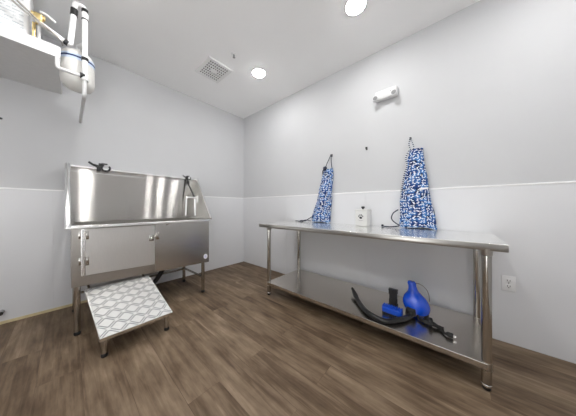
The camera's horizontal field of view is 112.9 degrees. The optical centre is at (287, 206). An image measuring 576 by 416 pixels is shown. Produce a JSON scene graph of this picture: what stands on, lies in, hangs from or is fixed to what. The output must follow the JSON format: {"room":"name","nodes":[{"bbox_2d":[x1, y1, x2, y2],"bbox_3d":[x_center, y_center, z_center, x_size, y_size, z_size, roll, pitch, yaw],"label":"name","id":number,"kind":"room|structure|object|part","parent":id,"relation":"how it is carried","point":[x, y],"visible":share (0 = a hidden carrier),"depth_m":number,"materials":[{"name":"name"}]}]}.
{"room":"dog grooming room","nodes":[
{"label":"dog grooming room","id":0,"kind":"room"},
{"bbox_2d":[0,32,242,321],"bbox_3d":[-2.201,-0.325,2.206,0.126,2.743,4.220,0,0,41],"label":"wall","id":1,"kind":"structure","parent":0,"point":[132,122],"depth_m":2.09,"materials":[{"name":"grey paint"}]},
{"bbox_2d":[0,23,61,94],"bbox_3d":[-2.357,-1.149,1.368,0.743,0.182,0.948,0,0,41],"label":"wall shelf","id":2,"kind":"object","parent":1,"relation":"attached to","point":[25,58],"visible":0.92,"depth_m":1.51,"materials":[{"name":"white wood"}]},
{"bbox_2d":[0,0,34,35],"bbox_3d":[-2.290,-1.415,1.312,0.482,0.501,0.652,0,0,41],"label":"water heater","id":3,"kind":"object","parent":2,"relation":"on","point":[11,15],"visible":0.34,"depth_m":1.36,"materials":[{"name":"white metal"}]},
{"bbox_3d":[-2.290,-1.423,1.313,0.480,0.486,0.652,0,0,41],"label":"casing","id":4,"kind":"part","parent":3,"relation":"part of","materials":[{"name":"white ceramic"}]},
{"bbox_2d":[11,0,88,122],"bbox_3d":[-2.101,-1.286,1.641,0.774,0.761,0.505,0,0,41],"label":"piping","id":5,"kind":"object","parent":3,"relation":"attached to","point":[39,19],"visible":1,"depth_m":1.53,"materials":[{"name":"white plastic"}]},
{"bbox_3d":[-1.795,-1.420,1.431,0.017,0.043,0.080,0,0,44],"label":"valve lever","id":6,"kind":"part","parent":5,"relation":"part of","materials":[{"name":"white plastic"}]},
{"bbox_2d":[59,47,94,93],"bbox_3d":[-1.825,-1.183,1.659,0.212,0.360,0.212,0,0,41],"label":"tank","id":7,"kind":"object","parent":5,"relation":"hanging from","point":[71,60],"visible":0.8,"depth_m":1.59,"materials":[{"name":"white paint"}]},
{"bbox_2d":[0,300,86,324],"bbox_3d":[-2.728,1.034,1.505,0.006,0.026,2.230,0,0,41],"label":"trim","id":8,"kind":"structure","parent":1,"relation":"attached to","point":[84,301],"depth_m":1.85,"materials":[{"name":"beige wood"}]},
{"bbox_3d":[-2.157,0.436,2.168,0.002,1.197,3.980,0,0,41],"label":"wall panel","id":9,"kind":"part","parent":1,"relation":"part of","materials":[{"name":"white plastic"}]},
{"bbox_2d":[156,261,242,283],"bbox_3d":[-1.431,1.040,3.005,0.005,0.014,1.736,0,0,41],"label":"baseboard","id":10,"kind":"structure","parent":1,"relation":"attached to","point":[240,261],"depth_m":3.01,"materials":[{"name":"grey"}]},
{"bbox_2d":[33,0,479,118],"bbox_3d":[-0.532,-1.746,0.763,4.540,0.100,4.220,0,0,41],"label":"ceiling","id":11,"kind":"structure","parent":0,"point":[298,44],"depth_m":1.90,"materials":[{"name":"paint"}]},
{"bbox_2d":[195,56,232,83],"bbox_3d":[-0.921,-1.684,2.372,0.365,0.022,0.305,0,0,41],"label":"ceiling vent","id":12,"kind":"object","parent":11,"relation":"in","point":[212,69],"visible":1,"depth_m":2.35,"materials":[{"name":"white plastic"}]},
{"bbox_2d":[199,60,227,80],"bbox_3d":[-0.921,-1.684,2.372,0.314,0.005,0.247,0,0,41],"label":"grille","id":13,"kind":"object","parent":12,"relation":"attached to","point":[213,70],"depth_m":2.35,"materials":[{"name":"white plastic"}]},
{"bbox_2d":[251,68,265,77],"bbox_3d":[-0.370,-1.687,2.418,0.184,0.016,0.184,0,0,41],"label":"recessed light","id":14,"kind":"object","parent":11,"relation":"in","point":[256,72],"visible":1,"depth_m":2.40,"materials":[{"name":"white plastic"}]},
{"bbox_2d":[344,0,366,16],"bbox_3d":[0.568,-1.687,1.607,0.184,0.016,0.184,0,0,41],"label":"recessed light","id":15,"kind":"object","parent":11,"relation":"in","point":[352,8],"visible":1,"depth_m":1.61,"materials":[{"name":"white plastic"}]},
{"bbox_2d":[0,261,575,415],"bbox_3d":[-0.532,1.097,0.763,4.540,0.100,4.220,0,0,41],"label":"floor","id":16,"kind":"structure","parent":0,"point":[233,347],"depth_m":1.23,"materials":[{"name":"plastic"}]},
{"bbox_2d":[84,274,172,357],"bbox_3d":[-1.387,0.846,1.648,0.677,0.401,0.490,0,0,41],"label":"ramp","id":17,"kind":"object","parent":16,"relation":"on","point":[117,308],"visible":0.97,"depth_m":1.55,"materials":[{"name":"metal"}]},
{"bbox_3d":[-1.284,0.949,1.337,0.036,0.140,0.037,0,0,41],"label":"leg","id":18,"kind":"part","parent":17,"relation":"part of","materials":[{"name":"metal"}]},
{"bbox_3d":[-1.033,0.949,1.627,0.036,0.140,0.037,0,0,41],"label":"leg","id":19,"kind":"part","parent":17,"relation":"part of","materials":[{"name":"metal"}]},
{"bbox_2d":[64,163,211,335],"bbox_3d":[-1.575,0.304,2.205,0.744,1.486,1.308,0,0,41],"label":"tub","id":20,"kind":"object","parent":16,"relation":"on","point":[127,223],"visible":0.98,"depth_m":2.06,"materials":[{"name":"metal"}]},
{"bbox_3d":[-1.726,0.829,1.564,0.040,0.377,0.040,0,0,41],"label":"leg","id":21,"kind":"part","parent":20,"relation":"part of","materials":[{"name":"metal"}]},
{"bbox_2d":[88,161,110,171],"bbox_3d":[-2.085,-0.441,2.113,0.057,0.097,0.181,0,0,41],"label":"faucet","id":22,"kind":"object","parent":20,"relation":"attached to","point":[99,166],"visible":1,"depth_m":2.11,"materials":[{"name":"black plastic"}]},
{"bbox_3d":[-2.088,-0.463,2.098,0.034,0.053,0.155,0,0,38],"label":"lever","id":23,"kind":"part","parent":22,"relation":"part of","materials":[{"name":"black plastic"}]},
{"bbox_3d":[-1.551,0.414,1.745,0.020,0.503,0.567,0,0,41],"label":"frame","id":24,"kind":"part","parent":20,"relation":"part of","materials":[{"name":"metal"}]},
{"bbox_3d":[-1.518,0.383,1.763,0.016,0.396,0.485,0,0,41],"label":"door","id":25,"kind":"part","parent":20,"relation":"part of","materials":[{"name":"metal"}]},
{"bbox_3d":[-1.796,0.869,2.298,0.024,0.023,1.019,0,0,41],"label":"rail","id":26,"kind":"part","parent":20,"relation":"part of","materials":[{"name":"metal"}]},
{"bbox_2d":[75,217,197,228],"bbox_3d":[-1.607,0.331,2.184,0.647,0.352,1.098,0,0,41],"label":"basin","id":27,"kind":"object","parent":20,"relation":"in","point":[190,225],"depth_m":2.19,"materials":[{"name":"metal"}]},
{"bbox_3d":[-1.180,0.423,2.175,0.020,0.520,0.569,0,0,41],"label":"panel","id":28,"kind":"part","parent":20,"relation":"part of","materials":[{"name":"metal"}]},
{"bbox_3d":[-1.462,0.844,2.683,0.040,0.346,0.040,0,0,41],"label":"leg","id":29,"kind":"part","parent":20,"relation":"part of","materials":[{"name":"metal"}]},
{"bbox_3d":[-1.328,-0.012,2.624,0.025,0.259,0.168,0,0,41],"label":"spout","id":30,"kind":"part","parent":20,"relation":"part of","materials":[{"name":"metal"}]},
{"bbox_3d":[-1.254,0.857,2.517,0.532,0.023,0.024,0,0,39],"label":"rail","id":31,"kind":"part","parent":20,"relation":"part of","materials":[{"name":"metal"}]},
{"bbox_3d":[-1.182,-0.129,2.654,0.066,0.579,0.697,0,0,-45],"label":"panel","id":32,"kind":"part","parent":20,"relation":"part of","materials":[{"name":"metal"}]},
{"bbox_3d":[-1.047,0.844,2.350,0.040,0.346,0.040,0,0,41],"label":"leg","id":33,"kind":"part","parent":20,"relation":"part of","materials":[{"name":"metal"}]},
{"bbox_2d":[259,221,508,391],"bbox_3d":[0.629,0.626,1.941,2.041,0.842,0.662,0,0,41],"label":"work table","id":34,"kind":"object","parent":16,"relation":"on","point":[472,344],"visible":1,"depth_m":1.51,"materials":[{"name":"metal"}]},
{"bbox_3d":[-0.227,0.629,2.283,0.045,0.780,0.045,0,0,41],"label":"leg","id":35,"kind":"part","parent":34,"relation":"part of","materials":[{"name":"metal"}]},
{"bbox_3d":[0.156,0.629,2.726,0.045,0.780,0.045,0,0,41],"label":"leg","id":36,"kind":"part","parent":34,"relation":"part of","materials":[{"name":"metal"}]},
{"bbox_2d":[355,206,370,225],"bbox_3d":[0.815,0.099,2.077,0.138,0.212,0.122,0,0,41],"label":"canister","id":37,"kind":"object","parent":34,"relation":"on","point":[362,216],"visible":0.99,"depth_m":2.03,"materials":[{"name":"white plastic"}]},
{"bbox_3d":[0.815,0.033,2.077,0.138,0.016,0.122,0,0,41],"label":"lid","id":38,"kind":"part","parent":37,"relation":"part of","materials":[{"name":"white plastic"}]},
{"bbox_2d":[382,302,402,316],"bbox_3d":[0.859,0.854,1.572,0.144,0.070,0.064,0,0,44],"label":"brush","id":39,"kind":"object","parent":34,"relation":"on","point":[393,311],"visible":0.95,"depth_m":1.56,"materials":[{"name":"blue plastic"}]},
{"bbox_2d":[388,287,397,306],"bbox_3d":[0.934,0.808,1.696,0.072,0.160,0.054,0,0,41],"label":"dryer nozzle","id":40,"kind":"object","parent":34,"relation":"on","point":[393,300],"visible":0.95,"depth_m":1.68,"materials":[{"name":"black plastic"}]},
{"bbox_2d":[351,280,455,337],"bbox_3d":[0.871,0.759,1.591,0.766,0.260,0.406,0,0,32],"label":"dryer","id":41,"kind":"object","parent":34,"relation":"on","point":[415,303],"visible":1,"depth_m":1.52,"materials":[{"name":"blue plastic"}]},
{"bbox_3d":[1.070,0.858,1.421,0.070,0.059,0.230,0,0,-25],"label":"power cord","id":42,"kind":"part","parent":41,"relation":"part of","materials":[{"name":"black rubber"}]},
{"bbox_3d":[1.525,0.629,1.542,0.045,0.780,0.045,0,0,41],"label":"leg","id":43,"kind":"part","parent":34,"relation":"part of","materials":[{"name":"metal"}]},
{"bbox_3d":[1.143,0.629,1.099,0.045,0.780,0.045,0,0,41],"label":"leg","id":44,"kind":"part","parent":34,"relation":"part of","materials":[{"name":"metal"}]},
{"bbox_2d":[480,249,493,255],"bbox_3d":[1.143,0.260,1.099,0.060,0.041,0.060,0,0,41],"label":"socket","id":45,"kind":"object","parent":34,"relation":"attached to","point":[484,252],"depth_m":1.08,"materials":[{"name":"metal"}]},
{"bbox_2d":[243,0,575,363],"bbox_3d":[0.805,-0.325,2.308,4.300,2.743,0.134,0,0,41],"label":"wall","id":46,"kind":"structure","parent":0,"point":[487,89],"depth_m":1.68,"materials":[{"name":"grey paint"}]},
{"bbox_2d":[372,86,397,102],"bbox_3d":[1.016,-1.174,1.999,0.232,0.102,0.082,0,0,41],"label":"emergency light","id":47,"kind":"object","parent":46,"relation":"attached to","point":[391,92],"visible":1,"depth_m":1.98,"materials":[{"name":"white plastic"}]},
{"bbox_3d":[0.770,0.441,2.266,4.298,1.205,0.002,0,0,41],"label":"wall panel","id":48,"kind":"part","parent":46,"relation":"part of","materials":[{"name":"white plastic"}]},
{"bbox_2d":[501,275,515,291],"bbox_3d":[1.689,0.586,1.462,0.073,0.116,0.011,0,0,41],"label":"wall outlet","id":49,"kind":"object","parent":46,"relation":"attached to","point":[508,283],"visible":1,"depth_m":1.46,"materials":[{"name":"white plastic"}]},
{"bbox_3d":[1.198,-0.667,1.871,0.016,0.038,0.039,0,0,41],"label":"wall hook","id":50,"kind":"object","parent":46,"relation":"attached to","visible":0},
{"bbox_2d":[381,139,436,229],"bbox_3d":[1.153,-0.240,1.845,0.455,0.884,0.119,0,0,34],"label":"apron","id":51,"kind":"object","parent":50,"relation":"hanging from","point":[416,208],"visible":1,"depth_m":1.80,"materials":[{"name":"fabric"}]},
{"bbox_3d":[0.551,-0.657,2.431,0.016,0.038,0.039,0,0,41],"label":"wall hook","id":52,"kind":"object","parent":46,"relation":"attached to","visible":0},
{"bbox_2d":[295,157,332,222],"bbox_3d":[0.336,-0.229,2.555,0.550,0.863,0.110,0,0,28],"label":"apron","id":53,"kind":"object","parent":52,"relation":"hanging from","point":[322,210],"visible":1,"depth_m":2.46,"materials":[{"name":"fabric"}]}
]}

